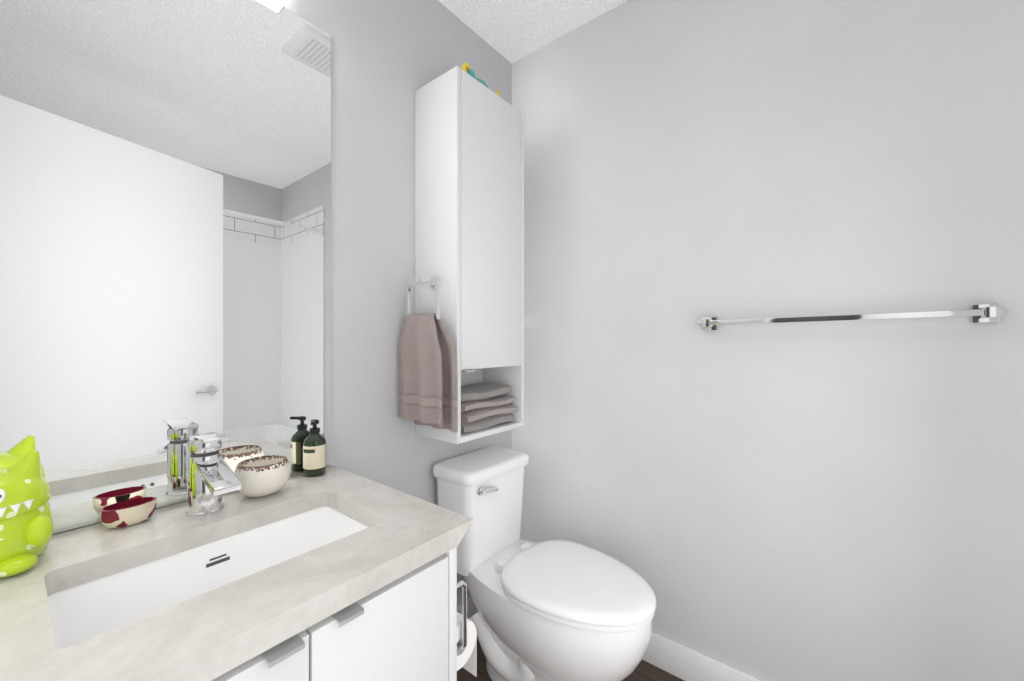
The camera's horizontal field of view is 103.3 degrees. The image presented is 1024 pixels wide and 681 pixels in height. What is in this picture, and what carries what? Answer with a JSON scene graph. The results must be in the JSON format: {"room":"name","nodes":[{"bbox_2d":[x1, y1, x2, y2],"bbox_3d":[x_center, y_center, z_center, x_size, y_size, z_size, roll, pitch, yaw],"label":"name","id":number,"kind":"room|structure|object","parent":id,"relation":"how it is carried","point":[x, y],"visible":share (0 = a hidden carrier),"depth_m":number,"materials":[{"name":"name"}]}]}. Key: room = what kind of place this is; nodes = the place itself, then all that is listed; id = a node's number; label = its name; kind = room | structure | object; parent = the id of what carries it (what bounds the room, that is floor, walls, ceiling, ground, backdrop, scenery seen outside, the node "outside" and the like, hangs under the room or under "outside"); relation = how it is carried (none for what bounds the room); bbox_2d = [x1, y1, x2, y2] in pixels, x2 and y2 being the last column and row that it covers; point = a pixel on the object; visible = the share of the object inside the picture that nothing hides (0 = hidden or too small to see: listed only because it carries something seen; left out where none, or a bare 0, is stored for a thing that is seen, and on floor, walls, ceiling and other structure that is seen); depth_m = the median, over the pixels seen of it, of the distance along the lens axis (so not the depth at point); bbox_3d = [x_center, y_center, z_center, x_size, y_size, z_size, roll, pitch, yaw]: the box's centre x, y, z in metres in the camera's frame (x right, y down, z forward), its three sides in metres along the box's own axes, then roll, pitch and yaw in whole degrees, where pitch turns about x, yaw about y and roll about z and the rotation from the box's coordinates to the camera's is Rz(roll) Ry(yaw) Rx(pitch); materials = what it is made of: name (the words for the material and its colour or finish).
{"room":"bathroom","nodes":[
{"label":"bathroom","id":0,"kind":"room"},
{"bbox_2d":[54,0,511,605],"bbox_3d":[-0.552,-0.060,1.336,0.100,2.540,1.840,0,0,39],"label":"wall","id":1,"kind":"structure","parent":0,"point":[390,58],"depth_m":1.38,"materials":[{"name":"paint"}]},
{"bbox_2d":[0,0,330,533],"bbox_3d":[-0.789,-0.277,0.953,0.005,1.318,0.742,0,0,39],"label":"mirror","id":2,"kind":"object","parent":1,"relation":"attached to","point":[165,229],"visible":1,"depth_m":0.92,"materials":[{"name":"clear glass"}]},
{"bbox_2d":[397,62,523,443],"bbox_3d":[-0.162,-0.319,1.521,0.277,1.333,0.469,0,0,39],"label":"upper cabinet","id":3,"kind":"object","parent":1,"relation":"attached to","point":[460,353],"visible":1,"depth_m":1.44,"materials":[{"name":"white wood"}]},
{"bbox_2d":[457,597,477,618],"bbox_3d":[-0.299,1.151,1.561,0.013,0.118,0.900,0,0,39],"label":"baseboard","id":4,"kind":"structure","parent":1,"relation":"attached to","point":[471,609],"depth_m":1.70,"materials":[{"name":"white"}]},
{"bbox_2d":[438,0,626,62],"bbox_3d":[0.503,-1.370,0.494,2.800,0.080,1.840,0,0,39],"label":"ceiling","id":5,"kind":"structure","parent":0,"point":[511,31],"depth_m":1.67,"materials":[{"name":"white paint"}]},
{"bbox_2d":[457,638,683,680],"bbox_3d":[0.503,1.250,0.494,2.800,0.080,1.840,0,0,39],"label":"floor","id":6,"kind":"structure","parent":0,"point":[645,671],"depth_m":1.47,"materials":[{"name":"wood"}]},
{"bbox_2d":[0,432,476,680],"bbox_3d":[-0.520,0.709,0.800,0.617,1.003,0.800,0,0,39],"label":"bathroom vanity","id":7,"kind":"object","parent":6,"relation":"on","point":[333,573],"visible":1,"depth_m":0.72,"materials":[{"name":"white stone"}]},
{"bbox_2d":[0,450,53,577],"bbox_3d":[-0.890,0.290,0.674,0.173,0.188,0.169,0,0,39],"label":"figurine","id":8,"kind":"object","parent":7,"relation":"on","point":[26,524],"visible":0.98,"depth_m":0.68,"materials":[{"name":"green ceramic"}]},
{"bbox_2d":[99,497,156,527],"bbox_3d":[-0.802,0.362,0.849,0.059,0.042,0.088,0,0,39],"label":"bowl","id":9,"kind":"object","parent":7,"relation":"on","point":[130,512],"visible":0.96,"depth_m":0.84,"materials":[{"name":"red ceramic"}]},
{"bbox_2d":[185,432,241,516],"bbox_3d":[-0.650,0.296,0.882,0.186,0.177,0.069,0,0,39],"label":"faucet","id":10,"kind":"object","parent":7,"relation":"on","point":[210,477],"depth_m":0.89,"materials":[{"name":"silver metal"}]},
{"bbox_2d":[234,455,290,496],"bbox_3d":[-0.626,0.343,1.018,0.123,0.081,0.123,0,0,39],"label":"bowl","id":11,"kind":"object","parent":7,"relation":"on","point":[260,476],"visible":0.98,"depth_m":0.98,"materials":[{"name":"white ceramic"}]},
{"bbox_2d":[303,419,325,476],"bbox_3d":[-0.566,0.305,1.163,0.061,0.156,0.060,0,0,39],"label":"soap bottle","id":12,"kind":"object","parent":7,"relation":"on","point":[314,453],"visible":1,"depth_m":1.14,"materials":[{"name":"green"}]},
{"bbox_2d":[433,446,655,680],"bbox_3d":[0.090,0.839,1.412,0.789,0.743,0.457,0,0,39],"label":"toilet","id":13,"kind":"object","parent":6,"relation":"on","point":[557,610],"visible":0.88,"depth_m":1.34,"materials":[{"name":"white ceramic"}]},
{"bbox_2d":[512,0,1023,680],"bbox_3d":[1.046,-0.060,1.174,2.800,2.540,0.100,0,0,39],"label":"wall","id":14,"kind":"structure","parent":0,"point":[808,502],"depth_m":1.26,"materials":[{"name":"paint"}]},
{"bbox_2d":[642,631,761,680],"bbox_3d":[0.713,1.151,1.367,1.838,0.118,0.013,0,0,39],"label":"baseboard","id":15,"kind":"structure","parent":14,"relation":"attached to","point":[679,660],"depth_m":1.43,"materials":[{"name":"white"}]},
{"bbox_2d":[697,304,1008,329],"bbox_3d":[0.906,-0.062,1.173,0.677,0.055,0.074,0,0,39],"label":"towel bar","id":16,"kind":"object","parent":14,"relation":"attached to","point":[985,313],"visible":1,"depth_m":1.07,"materials":[{"name":"silver metal"}]}
]}

